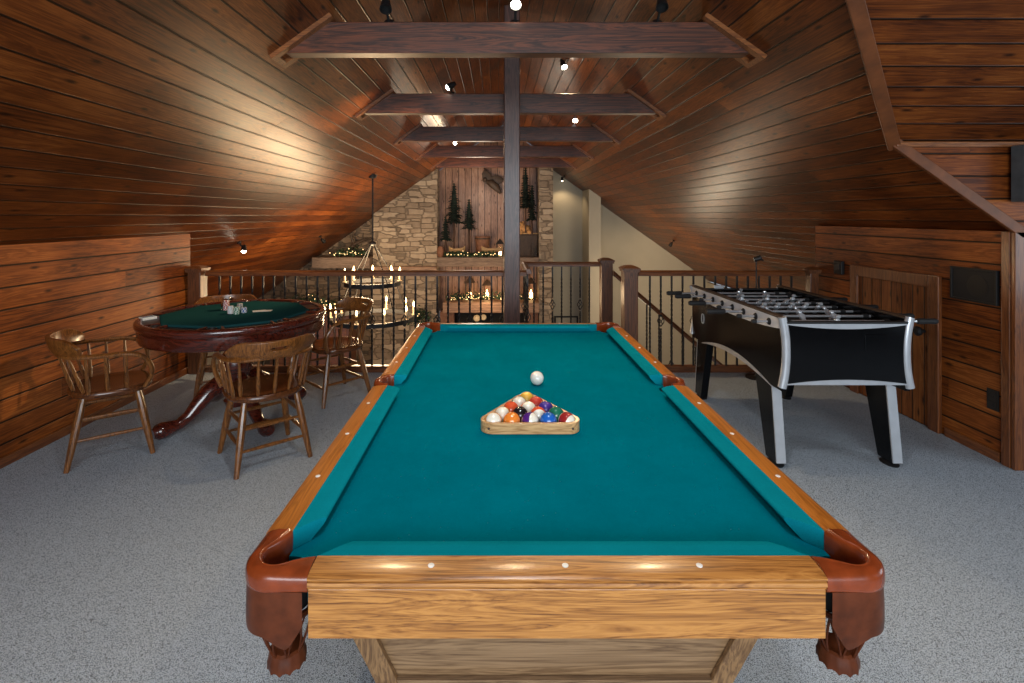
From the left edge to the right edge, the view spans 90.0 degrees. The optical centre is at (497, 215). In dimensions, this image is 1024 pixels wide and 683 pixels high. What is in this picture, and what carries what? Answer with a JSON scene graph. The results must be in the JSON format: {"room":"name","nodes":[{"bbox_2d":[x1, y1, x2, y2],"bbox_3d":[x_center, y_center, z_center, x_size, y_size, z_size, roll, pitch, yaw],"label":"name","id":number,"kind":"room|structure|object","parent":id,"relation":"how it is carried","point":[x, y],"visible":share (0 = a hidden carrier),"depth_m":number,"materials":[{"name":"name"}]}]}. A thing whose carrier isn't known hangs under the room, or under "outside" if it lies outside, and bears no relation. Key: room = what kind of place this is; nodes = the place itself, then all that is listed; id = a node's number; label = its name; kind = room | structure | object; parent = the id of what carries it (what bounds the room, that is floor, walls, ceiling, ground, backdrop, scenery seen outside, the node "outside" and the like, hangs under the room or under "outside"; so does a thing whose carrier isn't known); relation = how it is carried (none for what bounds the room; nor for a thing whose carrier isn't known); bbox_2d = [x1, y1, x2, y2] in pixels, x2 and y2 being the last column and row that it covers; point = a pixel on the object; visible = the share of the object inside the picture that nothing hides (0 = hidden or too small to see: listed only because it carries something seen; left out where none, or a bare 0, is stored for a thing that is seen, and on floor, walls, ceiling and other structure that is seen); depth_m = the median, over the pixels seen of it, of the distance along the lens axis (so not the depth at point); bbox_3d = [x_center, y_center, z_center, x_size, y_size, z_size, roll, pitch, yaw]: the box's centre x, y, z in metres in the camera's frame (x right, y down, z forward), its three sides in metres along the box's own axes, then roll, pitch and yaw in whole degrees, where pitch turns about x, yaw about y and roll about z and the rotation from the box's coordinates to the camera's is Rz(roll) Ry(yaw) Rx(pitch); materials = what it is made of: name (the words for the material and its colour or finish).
{"room":"game room","nodes":[
{"label":"game room","id":0,"kind":"room"},
{"bbox_2d":[0,234,189,457],"bbox_3d":[-2.915,0.815,0.900,0.070,1.290,7.800,0,0,0],"label":"wall","id":1,"kind":"structure","parent":0,"point":[99,288],"depth_m":3.44,"materials":[{"name":"wood"}]},
{"bbox_2d":[0,367,187,468],"bbox_3d":[-2.873,1.430,0.895,0.015,0.060,7.790,0,0,0],"label":"baseboard","id":2,"kind":"structure","parent":1,"relation":"attached to","point":[44,441],"depth_m":3.42,"materials":[{"name":"brown wood"}]},
{"bbox_2d":[207,351,223,364],"bbox_3d":[-5.750,3.271,7.800,0.100,2.178,6.400,0,0,0],"label":"wall","id":3,"kind":"structure","parent":0,"point":[209,353],"depth_m":10.17,"materials":[{"name":"beige paint"}]},
{"bbox_2d":[0,0,510,299],"bbox_3d":[-2.790,0.106,4.700,5.820,4.132,15.400,0,0,0],"label":"ceiling","id":4,"kind":"structure","parent":0,"point":[119,118],"depth_m":3.26,"materials":[{"name":"wood"}]},
{"bbox_2d":[329,304,364,328],"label":"chandelier","id":5,"kind":"object","parent":4,"relation":"hanging from","point":[347,312],"depth_m":7.25,"materials":[{"name":"metal"}]},
{"bbox_2d":[353,174,392,269],"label":"chandelier","id":6,"kind":"object","parent":4,"relation":"hanging from","point":[372,176],"depth_m":7.37,"materials":[{"name":"metal"}]},
{"bbox_2d":[343,276,414,328],"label":"chandelier","id":7,"kind":"object","parent":4,"relation":"hanging from","point":[378,286],"depth_m":7.19,"materials":[{"name":"metal"}]},
{"bbox_2d":[430,158,576,169],"bbox_3d":[0.120,-1.047,10.150,2.893,0.269,0.200,0,0,0],"label":"ceiling beam","id":8,"kind":"structure","parent":4,"relation":"attached to","point":[446,162],"depth_m":10.10,"materials":[{"name":"brown wood"}]},
{"bbox_2d":[416,143,593,160],"bbox_3d":[0.120,-1.047,8.380,2.893,0.269,0.200,0,0,0],"label":"ceiling beam","id":9,"kind":"structure","parent":4,"relation":"attached to","point":[436,151],"depth_m":8.33,"materials":[{"name":"brown wood"}]},
{"bbox_2d":[393,123,620,145],"bbox_3d":[0.120,-1.047,6.610,2.893,0.269,0.200,0,0,0],"label":"ceiling beam","id":10,"kind":"structure","parent":4,"relation":"attached to","point":[419,133],"depth_m":6.56,"materials":[{"name":"brown wood"}]},
{"bbox_2d":[354,89,665,120],"bbox_3d":[0.120,-1.047,4.840,2.893,0.269,0.200,0,0,0],"label":"ceiling beam","id":11,"kind":"structure","parent":4,"relation":"attached to","point":[631,103],"depth_m":4.79,"materials":[{"name":"brown wood"}]},
{"bbox_2d":[445,81,455,93],"bbox_3d":[-0.429,-1.180,4.764,0.100,0.119,0.191,0,0,0],"label":"spotlight","id":12,"kind":"object","parent":11,"relation":"attached to","point":[451,85],"visible":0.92,"depth_m":4.69,"materials":[{"name":"black paint"}]},
{"bbox_2d":[269,13,766,68],"bbox_3d":[0.120,-1.047,3.070,2.893,0.269,0.200,0,0,0],"label":"ceiling beam","id":13,"kind":"structure","parent":4,"relation":"attached to","point":[324,38],"depth_m":3.02,"materials":[{"name":"brown wood"}]},
{"bbox_2d":[379,0,392,21],"bbox_3d":[-0.643,-1.197,2.989,0.071,0.144,0.156,0,0,0],"label":"spotlight","id":14,"kind":"object","parent":13,"relation":"attached to","point":[385,8],"visible":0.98,"depth_m":2.96,"materials":[{"name":"black paint"}]},
{"bbox_2d":[510,0,521,21],"bbox_3d":[0.105,-1.207,2.990,0.072,0.160,0.160,0,0,0],"label":"spotlight","id":15,"kind":"object","parent":13,"relation":"attached to","point":[515,5],"visible":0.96,"depth_m":2.94,"materials":[{"name":"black paint"}]},
{"bbox_2d":[653,0,668,21],"bbox_3d":[0.947,-1.203,2.990,0.071,0.153,0.157,0,0,0],"label":"spotlight","id":16,"kind":"object","parent":13,"relation":"attached to","point":[662,6],"visible":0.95,"depth_m":2.96,"materials":[{"name":"black paint"}]},
{"bbox_2d":[253,218,372,364],"bbox_3d":[-4.140,2.161,11.100,3.120,4.398,0.200,0,0,0],"label":"wall","id":17,"kind":"structure","parent":0,"point":[366,228],"depth_m":11.00,"materials":[{"name":"stone"}]},
{"bbox_2d":[373,169,439,364],"bbox_3d":[-1.915,1.689,10.850,1.330,5.342,0.500,0,0,0],"label":"wall","id":18,"kind":"structure","parent":0,"point":[406,231],"depth_m":10.60,"materials":[{"name":"stone"}]},
{"bbox_2d":[312,255,372,267],"bbox_3d":[-3.172,0.950,10.670,1.175,0.220,0.640,0,0,0],"label":"mantel ledge","id":19,"kind":"object","parent":18,"relation":"attached to","point":[323,261],"visible":0.76,"depth_m":10.35,"materials":[{"name":"brown wood"}]},
{"bbox_2d":[330,244,369,256],"bbox_3d":[-3.059,0.710,10.534,0.839,0.280,0.296,0,0,0],"label":"garland","id":20,"kind":"object","parent":19,"relation":"on","point":[353,253],"visible":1,"depth_m":10.50,"materials":[{"name":"green plant"}]},
{"bbox_2d":[347,232,370,255],"bbox_3d":[-2.937,0.578,10.760,0.559,0.541,0.120,0,0,0],"label":"driftwood","id":21,"kind":"object","parent":19,"relation":"on","point":[355,243],"visible":0.75,"depth_m":10.74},
{"bbox_2d":[371,266,436,269],"bbox_3d":[-1.915,1.080,10.533,1.330,0.080,0.125,0,0,0],"label":"beam","id":22,"kind":"structure","parent":18,"relation":"attached to","point":[375,267],"depth_m":10.47,"materials":[{"name":"brown wood"}]},
{"bbox_2d":[407,303,434,325],"bbox_3d":[-1.566,2.031,10.488,0.701,0.470,0.282,0,0,0],"label":"garland","id":23,"kind":"object","parent":18,"relation":"attached to","point":[423,311],"visible":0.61,"depth_m":10.49,"materials":[{"name":"green plant"}]},
{"bbox_2d":[440,126,536,254],"bbox_3d":[-0.195,-0.435,11.050,2.110,3.030,0.001,0,0,0],"label":"wall paneling","id":24,"kind":"structure","parent":0,"point":[487,204],"depth_m":11.05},
{"bbox_2d":[437,255,538,266],"bbox_3d":[-0.195,0.945,10.770,2.100,0.190,0.540,0,0,0],"label":"niche shelf","id":25,"kind":"object","parent":24,"relation":"attached to","point":[465,261],"visible":0.59,"depth_m":10.50,"materials":[{"name":"brown wood"}]},
{"bbox_2d":[437,246,443,256],"bbox_3d":[-1.180,0.740,10.600,0.150,0.220,0.150,0,0,0],"label":"clay pot","id":26,"kind":"object","parent":25,"relation":"on","point":[440,251],"visible":1,"depth_m":10.55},
{"bbox_2d":[439,216,452,256],"bbox_3d":[-1.067,0.425,10.689,0.326,0.849,0.312,0,0,39],"label":"pine tree","id":27,"kind":"object","parent":25,"relation":"on","point":[445,232],"visible":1,"depth_m":10.63,"materials":[{"name":"green plant"}]},
{"bbox_2d":[442,183,465,256],"bbox_3d":[-0.891,0.080,10.740,0.522,1.541,0.546,0,0,-22],"label":"pine tree","id":28,"kind":"object","parent":25,"relation":"on","point":[454,216],"visible":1,"depth_m":10.68,"materials":[{"name":"green plant"}]},
{"bbox_2d":[449,246,464,256],"bbox_3d":[-0.843,0.736,10.660,0.340,0.228,0.154,0,0,0],"label":"canoe","id":29,"kind":"object","parent":25,"relation":"on","point":[451,249],"visible":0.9,"depth_m":10.61,"materials":[{"name":"brown wood"}]},
{"bbox_2d":[462,199,478,256],"bbox_3d":[-0.585,0.247,10.759,0.414,1.206,0.393,0,0,-38],"label":"pine tree","id":30,"kind":"object","parent":25,"relation":"on","point":[468,221],"visible":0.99,"depth_m":10.73,"materials":[{"name":"green plant"}]},
{"bbox_2d":[443,251,499,256],"bbox_3d":[-0.537,0.779,10.545,1.175,0.160,0.189,0,0,0],"label":"garland","id":31,"kind":"object","parent":25,"relation":"on","point":[458,253],"visible":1,"depth_m":10.53,"materials":[{"name":"green plant"}]},
{"bbox_2d":[475,236,489,256],"bbox_3d":[-0.318,0.640,10.850,0.334,0.420,0.334,0,0,0],"label":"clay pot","id":32,"kind":"object","parent":25,"relation":"on","point":[483,241],"visible":0.71,"depth_m":10.73,"materials":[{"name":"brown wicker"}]},
{"bbox_2d":[481,246,501,256],"bbox_3d":[-0.115,0.736,10.660,0.440,0.228,0.154,0,0,-7],"label":"canoe","id":33,"kind":"object","parent":25,"relation":"on","point":[484,249],"visible":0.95,"depth_m":10.61,"materials":[{"name":"brown wood"}]},
{"bbox_2d":[520,234,538,256],"bbox_3d":[0.637,0.615,10.855,0.440,0.470,0.310,0,0,0],"label":"chest","id":34,"kind":"object","parent":25,"relation":"on","point":[525,239],"visible":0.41,"depth_m":10.72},
{"bbox_2d":[520,221,530,233],"bbox_3d":[0.571,0.246,10.777,0.287,0.277,0.223,0,0,0],"label":"plush bear","id":35,"kind":"object","parent":34,"relation":"on","point":[522,225],"visible":0.67,"depth_m":10.72},
{"bbox_2d":[520,168,535,232],"bbox_3d":[0.592,-0.323,10.725,0.423,1.406,0.436,0,0,-22],"label":"pine tree","id":36,"kind":"object","parent":34,"relation":"on","point":[524,193],"visible":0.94,"depth_m":10.69,"materials":[{"name":"green plant"}]},
{"bbox_2d":[526,185,536,233],"bbox_3d":[0.710,-0.134,10.710,0.281,1.028,0.295,0,0,30],"label":"pine tree","id":37,"kind":"object","parent":34,"relation":"on","point":[532,216],"visible":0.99,"depth_m":10.68,"materials":[{"name":"green plant"}]},
{"bbox_2d":[481,169,503,193],"bbox_3d":[-0.104,-0.736,10.929,0.494,0.538,0.146,0,0,0],"label":"carving","id":38,"kind":"object","parent":24,"relation":"attached to","point":[493,181],"visible":0.98,"depth_m":10.93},
{"bbox_2d":[440,267,536,310],"bbox_3d":[-0.195,1.570,11.080,2.110,0.980,0.001,0,0,0],"label":"wall","id":39,"kind":"structure","parent":0,"point":[453,280],"depth_m":11.08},
{"bbox_2d":[0,372,1023,682],"bbox_3d":[1.025,1.610,1.370,7.950,0.300,8.740,0,0,0],"label":"floor","id":40,"kind":"structure","parent":0,"point":[126,565],"depth_m":2.30,"materials":[{"name":"carpet"}]},
{"bbox_2d":[45,329,154,473],"bbox_3d":[-2.447,1.084,3.167,0.530,0.759,0.522,0,0,-37],"label":"chair","id":41,"kind":"object","parent":40,"relation":"on","point":[62,343],"visible":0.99,"depth_m":3.08,"materials":[{"name":"brown wood"}]},
{"bbox_2d":[184,265,210,373],"bbox_3d":[-2.800,0.960,4.780,0.156,1.000,0.156,0,0,0],"label":"newel post","id":42,"kind":"object","parent":40,"relation":"on","point":[197,280],"visible":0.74,"depth_m":4.72,"materials":[{"name":"brown wood"}]},
{"bbox_2d":[193,294,256,397],"bbox_3d":[-2.320,1.084,4.372,0.522,0.759,0.530,0,0,-25],"label":"chair","id":43,"kind":"object","parent":40,"relation":"on","point":[202,365],"visible":0.31,"depth_m":4.41,"materials":[{"name":"brown wood"}]},
{"bbox_2d":[133,299,325,439],"bbox_3d":[-1.885,1.075,3.700,1.222,0.763,1.222,0,0,-42],"label":"table","id":44,"kind":"object","parent":40,"relation":"on","point":[203,327],"visible":0.88,"depth_m":3.42,"materials":[{"name":"brown wood"}]},
{"bbox_2d":[211,333,314,479],"bbox_3d":[-1.394,1.084,3.094,0.522,0.759,0.530,0,0,-40],"label":"chair","id":45,"kind":"object","parent":40,"relation":"on","point":[269,387],"visible":1,"depth_m":3.01,"materials":[{"name":"brown wood"}]},
{"bbox_2d":[302,297,373,408],"bbox_3d":[-1.293,1.084,4.204,0.522,0.759,0.530,0,0,44],"label":"chair","id":46,"kind":"object","parent":40,"relation":"on","point":[327,346],"visible":0.92,"depth_m":4.15,"materials":[{"name":"brown wood"}]},
{"bbox_2d":[205,270,525,372],"bbox_3d":[-1.228,0.985,4.800,2.997,0.950,0.070,0,0,0],"label":"railing","id":47,"kind":"object","parent":40,"relation":"on","point":[371,368],"visible":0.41,"depth_m":4.79,"materials":[{"name":"brown wood"}]},
{"bbox_2d":[504,5,519,322],"bbox_3d":[0.130,-0.220,4.671,0.144,3.360,0.142,0,0,0],"label":"wooden post","id":48,"kind":"object","parent":40,"relation":"on","point":[511,65],"visible":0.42,"depth_m":4.60,"materials":[{"name":"brown wood"}]},
{"bbox_2d":[521,262,531,322],"bbox_3d":[0.290,0.980,5.230,0.070,0.960,0.780,0,0,0],"label":"railing","id":49,"kind":"object","parent":40,"relation":"on","point":[524,266],"visible":0.66,"depth_m":5.02,"materials":[{"name":"brown wood"}]},
{"bbox_2d":[526,262,599,322],"bbox_3d":[0.708,0.983,5.650,0.835,0.955,0.070,0,0,0],"label":"railing","id":50,"kind":"object","parent":40,"relation":"on","point":[530,264],"visible":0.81,"depth_m":5.64,"materials":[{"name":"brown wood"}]},
{"bbox_2d":[245,322,884,682],"bbox_3d":[0.130,1.062,2.093,1.270,0.795,2.280,0,0,0],"label":"pool table","id":51,"kind":"object","parent":40,"relation":"on","point":[652,541],"visible":1,"depth_m":1.17,"materials":[{"name":"fabric"}]},
{"bbox_2d":[293,385,399,548],"bbox_3d":[-0.410,0.691,1.560,0.052,0.040,0.937,0,0,0],"label":"cushion","id":52,"kind":"object","parent":51,"relation":"on","point":[320,514],"depth_m":1.34,"materials":[{"name":"teal fabric"}]},
{"bbox_2d":[394,327,431,384],"bbox_3d":[-0.410,0.691,2.627,0.052,0.040,0.937,0,0,0],"label":"cushion","id":53,"kind":"object","parent":51,"relation":"on","point":[405,371],"depth_m":2.46,"materials":[{"name":"teal fabric"}]},
{"bbox_2d":[485,412,501,421],"bbox_3d":[-0.014,0.683,1.708,0.057,0.057,0.057,0,0,12],"label":"ball","id":54,"kind":"object","parent":51,"relation":"on","point":[492,416],"visible":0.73,"depth_m":1.69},
{"bbox_2d":[495,406,509,421],"bbox_3d":[0.017,0.683,1.758,0.057,0.057,0.057,0,0,27],"label":"ball","id":55,"kind":"object","parent":51,"relation":"on","point":[502,411],"visible":0.6,"depth_m":1.74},
{"bbox_2d":[504,401,517,411],"bbox_3d":[0.047,0.683,1.807,0.057,0.057,0.057,0,0,32],"label":"ball","id":56,"kind":"object","parent":51,"relation":"on","point":[511,405],"visible":0.42,"depth_m":1.79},
{"bbox_2d":[503,412,519,421],"bbox_3d":[0.047,0.683,1.708,0.057,0.057,0.057,0,0,10],"label":"ball","id":57,"kind":"object","parent":51,"relation":"on","point":[510,416],"visible":0.62,"depth_m":1.69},
{"bbox_2d":[440,324,596,331],"bbox_3d":[0.130,0.691,3.150,0.970,0.040,0.052,0,0,0],"label":"cushion","id":58,"kind":"object","parent":51,"relation":"on","point":[443,327],"depth_m":3.14,"materials":[{"name":"teal fabric"}]},
{"bbox_2d":[512,396,525,405],"bbox_3d":[0.078,0.683,1.857,0.057,0.057,0.057,0,0,14],"label":"ball","id":59,"kind":"object","parent":51,"relation":"on","point":[519,400],"visible":0.43,"depth_m":1.84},
{"bbox_2d":[513,406,527,421],"bbox_3d":[0.078,0.683,1.758,0.057,0.057,0.057,0,0,26],"label":"ball","id":60,"kind":"object","parent":51,"relation":"on","point":[519,410],"visible":0.44,"depth_m":1.74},
{"bbox_2d":[520,391,532,400],"bbox_3d":[0.109,0.683,1.906,0.057,0.057,0.057,0,0,18],"label":"ball","id":61,"kind":"object","parent":51,"relation":"on","point":[526,395],"visible":0.4,"depth_m":1.89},
{"bbox_2d":[521,401,535,411],"bbox_3d":[0.109,0.683,1.807,0.057,0.057,0.057,0,0,31],"label":"ball","id":62,"kind":"object","parent":51,"relation":"on","point":[528,405],"visible":0.44,"depth_m":1.79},
{"bbox_2d":[481,394,578,433],"bbox_3d":[0.109,0.693,1.807,0.329,0.036,0.284,0,0,0],"label":"ball rack","id":63,"kind":"object","parent":51,"relation":"on","point":[487,427],"visible":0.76,"depth_m":1.67,"materials":[{"name":"brown wood"}]},
{"bbox_2d":[522,412,538,421],"bbox_3d":[0.109,0.683,1.708,0.057,0.057,0.057,0,0,25],"label":"ball","id":64,"kind":"object","parent":51,"relation":"on","point":[528,416],"visible":0.71,"depth_m":1.69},
{"bbox_2d":[529,396,542,405],"bbox_3d":[0.139,0.683,1.857,0.057,0.057,0.057,0,0,15],"label":"ball","id":65,"kind":"object","parent":51,"relation":"on","point":[536,400],"visible":0.38,"depth_m":1.84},
{"bbox_2d":[530,371,543,384],"bbox_3d":[0.167,0.683,2.159,0.057,0.057,0.057,0,0,0],"label":"cue ball","id":66,"kind":"object","parent":51,"relation":"on","point":[536,377],"visible":1,"depth_m":2.14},
{"bbox_2d":[530,406,545,421],"bbox_3d":[0.139,0.683,1.758,0.057,0.057,0.057,0,0,29],"label":"ball","id":67,"kind":"object","parent":51,"relation":"on","point":[537,410],"visible":0.56,"depth_m":1.74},
{"bbox_2d":[538,401,552,411],"bbox_3d":[0.170,0.683,1.807,0.057,0.057,0.057,0,0,24],"label":"ball","id":68,"kind":"object","parent":51,"relation":"on","point":[545,405],"visible":0.41,"depth_m":1.79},
{"bbox_2d":[540,412,556,421],"bbox_3d":[0.170,0.683,1.708,0.057,0.057,0.057,0,0,20],"label":"ball","id":69,"kind":"object","parent":51,"relation":"on","point":[547,416],"visible":0.61,"depth_m":1.69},
{"bbox_2d":[548,406,562,421],"bbox_3d":[0.200,0.683,1.758,0.057,0.057,0.057,0,0,24],"label":"ball","id":70,"kind":"object","parent":51,"relation":"on","point":[555,410],"visible":0.43,"depth_m":1.74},
{"bbox_2d":[318,541,807,555],"bbox_3d":[0.130,0.691,1.039,0.970,0.040,0.059,0,0,0],"label":"cushion","id":71,"kind":"object","parent":51,"relation":"on","point":[354,548],"depth_m":1.03,"materials":[{"name":"teal fabric"}]},
{"bbox_2d":[558,412,574,421],"bbox_3d":[0.231,0.683,1.708,0.057,0.057,0.057,0,0,20],"label":"ball","id":72,"kind":"object","parent":51,"relation":"on","point":[565,416],"visible":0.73,"depth_m":1.69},
{"bbox_2d":[606,327,661,384],"bbox_3d":[0.670,0.691,2.627,0.052,0.040,0.937,0,0,0],"label":"cushion","id":73,"kind":"object","parent":51,"relation":"on","point":[642,365],"depth_m":2.47,"materials":[{"name":"teal fabric"}]},
{"bbox_2d":[661,385,823,548],"bbox_3d":[0.670,0.691,1.560,0.052,0.040,0.937,0,0,0],"label":"cushion","id":74,"kind":"object","parent":51,"relation":"on","point":[792,520],"depth_m":1.34,"materials":[{"name":"teal fabric"}]},
{"bbox_2d":[597,257,614,321],"bbox_3d":[1.200,0.960,5.660,0.161,1.000,0.161,0,0,0],"label":"newel post","id":75,"kind":"object","parent":40,"relation":"on","point":[606,264],"visible":0.66,"depth_m":5.60,"materials":[{"name":"brown wood"}]},
{"bbox_2d":[619,265,640,341],"bbox_3d":[1.238,0.960,4.800,0.166,1.000,0.166,0,0,0],"label":"newel post","id":76,"kind":"object","parent":40,"relation":"on","point":[629,273],"visible":0.69,"depth_m":4.74,"materials":[{"name":"brown wood"}]},
{"bbox_2d":[638,270,805,372],"bbox_3d":[2.091,0.985,4.800,1.553,0.950,0.070,0,0,0],"label":"railing","id":77,"kind":"object","parent":40,"relation":"on","point":[682,368],"visible":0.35,"depth_m":4.79,"materials":[{"name":"brown wood"}]},
{"bbox_2d":[745,255,763,380],"bbox_3d":[2.335,0.905,4.620,0.180,1.110,0.180,0,0,0],"label":"floor lamp","id":78,"kind":"object","parent":40,"relation":"on","point":[751,376],"visible":0.5,"depth_m":4.61,"materials":[{"name":"metal"}]},
{"bbox_2d":[666,285,938,467],"bbox_3d":[1.981,1.015,3.575,1.235,0.891,1.379,0,0,0],"label":"foosball table","id":79,"kind":"object","parent":40,"relation":"on","point":[789,336],"visible":0.98,"depth_m":3.01,"materials":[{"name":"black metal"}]},
{"bbox_2d":[802,266,821,293],"bbox_3d":[2.925,0.965,4.760,0.116,0.990,0.116,0,0,0],"label":"newel post","id":80,"kind":"object","parent":40,"relation":"on","point":[812,273],"visible":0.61,"depth_m":4.72,"materials":[{"name":"brown wood"}]},
{"bbox_3d":[2.530,2.585,5.310,2.400,2.150,0.760,0,0,0],"label":"staircase","id":81,"kind":"structure","parent":40,"relation":"attached to","visible":0},
{"bbox_2d":[613,270,722,364],"bbox_3d":[2.230,1.810,5.660,1.900,2.418,0.068,0,0,0],"label":"stair handrail","id":82,"kind":"object","parent":81,"relation":"on","point":[618,277],"visible":0.14,"depth_m":5.64,"materials":[{"name":"brown wood"}]},
{"bbox_2d":[537,168,552,322],"bbox_3d":[1.005,1.465,11.450,0.290,5.790,1.700,0,0,0],"label":"pier","id":83,"kind":"object","parent":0,"point":[544,175],"visible":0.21,"depth_m":10.60,"materials":[{"name":"stone"}]},
{"bbox_2d":[582,189,600,322],"bbox_3d":[2.160,1.881,11.800,0.260,4.959,0.900,0,0,0],"label":"wall","id":84,"kind":"structure","parent":0,"point":[591,202],"depth_m":11.35,"materials":[{"name":"beige paint"}]},
{"bbox_2d":[553,170,709,364],"bbox_3d":[3.125,1.568,12.300,3.950,5.584,0.100,0,0,0],"label":"wall","id":85,"kind":"structure","parent":0,"point":[621,242],"depth_m":12.25,"materials":[{"name":"beige paint"}]},
{"bbox_2d":[706,282,745,364],"bbox_3d":[5.050,2.972,8.425,0.100,2.775,7.650,0,0,0],"label":"wall","id":86,"kind":"structure","parent":0,"point":[720,353],"depth_m":11.35,"materials":[{"name":"beige paint"}]},
{"bbox_2d":[503,0,1007,290],"bbox_3d":[2.610,-0.192,4.700,4.980,3.536,15.400,0,0,0],"label":"ceiling","id":87,"kind":"structure","parent":0,"point":[742,164],"depth_m":4.13,"materials":[{"name":"wood"}]},
{"bbox_2d":[815,226,1009,452],"bbox_3d":[3.010,0.775,3.878,0.060,1.369,1.843,0,0,0],"label":"wall","id":88,"kind":"structure","parent":0,"point":[971,331],"depth_m":3.35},
{"bbox_2d":[834,260,844,274],"bbox_3d":[2.963,0.447,4.445,0.033,0.114,0.104,0,0,0],"label":"wall control","id":89,"kind":"object","parent":88,"relation":"attached to","point":[839,266],"visible":1,"depth_m":4.42,"materials":[{"name":"black paint"}]},
{"bbox_2d":[850,264,941,433],"bbox_3d":[2.943,0.932,3.860,0.074,1.055,0.860,0,0,0],"label":"door","id":90,"kind":"structure","parent":88,"relation":"in","point":[920,295],"depth_m":3.63,"materials":[{"name":"brown wood"}]},
{"bbox_2d":[944,427,1000,462],"bbox_3d":[2.973,1.430,3.213,0.015,0.060,0.373,0,0,0],"label":"baseboard","id":91,"kind":"structure","parent":88,"relation":"attached to","point":[970,443],"depth_m":3.19,"materials":[{"name":"brown wood"}]},
{"bbox_2d":[950,266,999,305],"bbox_3d":[2.969,0.430,3.193,0.022,0.210,0.314,0,0,0],"label":"wall speaker","id":92,"kind":"object","parent":88,"relation":"attached to","point":[977,285],"visible":1,"depth_m":3.17,"materials":[{"name":"black paint"}]},
{"bbox_2d":[987,387,998,411],"bbox_3d":[2.974,1.103,3.075,0.011,0.124,0.074,0,0,0],"label":"wall outlet","id":93,"kind":"object","parent":88,"relation":"attached to","point":[992,395],"visible":1,"depth_m":3.07,"materials":[{"name":"black paint"}]},
{"bbox_2d":[1001,231,1010,467],"bbox_3d":[2.970,0.775,2.987,0.020,1.369,0.050,0,0,0],"label":"trim","id":94,"kind":"structure","parent":88,"relation":"attached to","point":[1005,236],"depth_m":2.98,"materials":[{"name":"brown wood"}]},
{"bbox_2d":[1011,233,1023,470],"bbox_3d":[3.000,0.775,2.945,0.070,1.369,0.025,0,0,0],"label":"trim","id":95,"kind":"structure","parent":88,"relation":"attached to","point":[1017,239],"depth_m":2.93,"materials":[{"name":"brown wood"}]},
{"bbox_2d":[865,0,1023,141],"bbox_3d":[2.841,-0.992,2.155,4.318,1.138,1.604,0,0,0],"label":"ceiling","id":96,"kind":"structure","parent":0,"point":[953,70],"depth_m":2.52,"materials":[{"name":"wood"}]},
{"bbox_2d":[913,147,1023,225],"bbox_3d":[3.643,0.519,2.957,2.715,1.883,0.001,0,0,0],"label":"wall","id":97,"kind":"structure","parent":0,"point":[986,171],"depth_m":2.96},
{"bbox_2d":[845,0,900,150],"bbox_3d":[1.490,-0.969,2.155,0.065,1.185,2.286,0,0,45],"label":"trim","id":98,"kind":"structure","parent":97,"relation":"attached to","point":[857,9],"depth_m":2.49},
{"bbox_2d":[893,139,1023,232],"bbox_3d":[2.658,-0.158,2.945,0.776,0.575,0.025,0,0,0],"label":"trim","id":99,"kind":"structure","parent":97,"relation":"attached to","point":[910,153],"depth_m":2.93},
{"bbox_2d":[897,142,1023,146],"bbox_3d":[3.643,-0.411,2.935,2.715,0.030,0.020,0,0,0],"label":"trim","id":100,"kind":"structure","parent":97,"relation":"attached to","point":[903,144],"depth_m":2.92,"materials":[{"name":"brown wood"}]},
{"bbox_2d":[1011,144,1023,201],"bbox_3d":[3.330,-0.240,2.901,0.790,0.320,0.110,0,0,0],"label":"television","id":101,"kind":"object","parent":97,"relation":"attached to","point":[1017,152],"visible":1,"depth_m":2.89,"materials":[{"name":"black paint"}]},
{"bbox_3d":[-0.300,4.410,8.300,10.800,0.100,8.600,0,0,0],"label":"floor","id":102,"kind":"structure","parent":0,"visible":0},
{"bbox_2d":[270,309,355,364],"bbox_3d":[-3.580,3.110,10.000,1.600,2.500,0.580,0,0,0],"label":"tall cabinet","id":103,"kind":"object","parent":102,"relation":"on","point":[345,332],"visible":0.02,"depth_m":9.73,"materials":[{"name":"brown wood"}]},
{"bbox_2d":[286,294,337,305],"bbox_3d":[-3.575,1.659,9.873,1.269,0.348,0.387,0,0,-5],"label":"garland","id":104,"kind":"object","parent":103,"relation":"on","point":[313,299],"visible":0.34,"depth_m":9.84,"materials":[{"name":"green plant"}]},
{"bbox_2d":[440,309,537,322],"bbox_3d":[-0.175,3.175,10.850,2.050,2.370,0.400,0,0,0],"label":"fireplace","id":105,"kind":"object","parent":102,"relation":"on","point":[453,317],"visible":0.11,"depth_m":10.85,"materials":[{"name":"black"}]},
{"bbox_2d":[443,298,538,312],"bbox_3d":[-0.133,1.875,10.750,1.975,0.210,0.600,0,0,0],"label":"fireplace mantel","id":106,"kind":"object","parent":105,"relation":"on","point":[464,304],"visible":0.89,"depth_m":10.45,"materials":[{"name":"brown wood"}]},
{"bbox_2d":[465,277,474,299],"bbox_3d":[-0.585,1.530,10.900,0.200,0.480,0.200,0,0,0],"label":"lantern","id":107,"kind":"object","parent":106,"relation":"on","point":[467,280],"visible":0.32,"depth_m":10.83,"materials":[{"name":"brown"}]},
{"bbox_2d":[482,279,490,299],"bbox_3d":[-0.224,1.560,10.900,0.200,0.420,0.200,0,0,0],"label":"lantern","id":108,"kind":"object","parent":106,"relation":"on","point":[487,282],"visible":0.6,"depth_m":10.84,"materials":[{"name":"brown"}]},
{"bbox_2d":[446,290,537,300],"bbox_3d":[-0.110,1.649,10.595,1.926,0.240,0.333,0,0,0],"label":"garland","id":109,"kind":"object","parent":106,"relation":"on","point":[485,296],"visible":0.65,"depth_m":10.56,"materials":[{"name":"green plant"}]},
{"bbox_2d":[528,277,535,299],"bbox_3d":[0.713,1.540,10.900,0.200,0.460,0.200,0,0,0],"label":"lantern","id":110,"kind":"object","parent":106,"relation":"on","point":[530,280],"visible":0.66,"depth_m":10.84,"materials":[{"name":"brown"}]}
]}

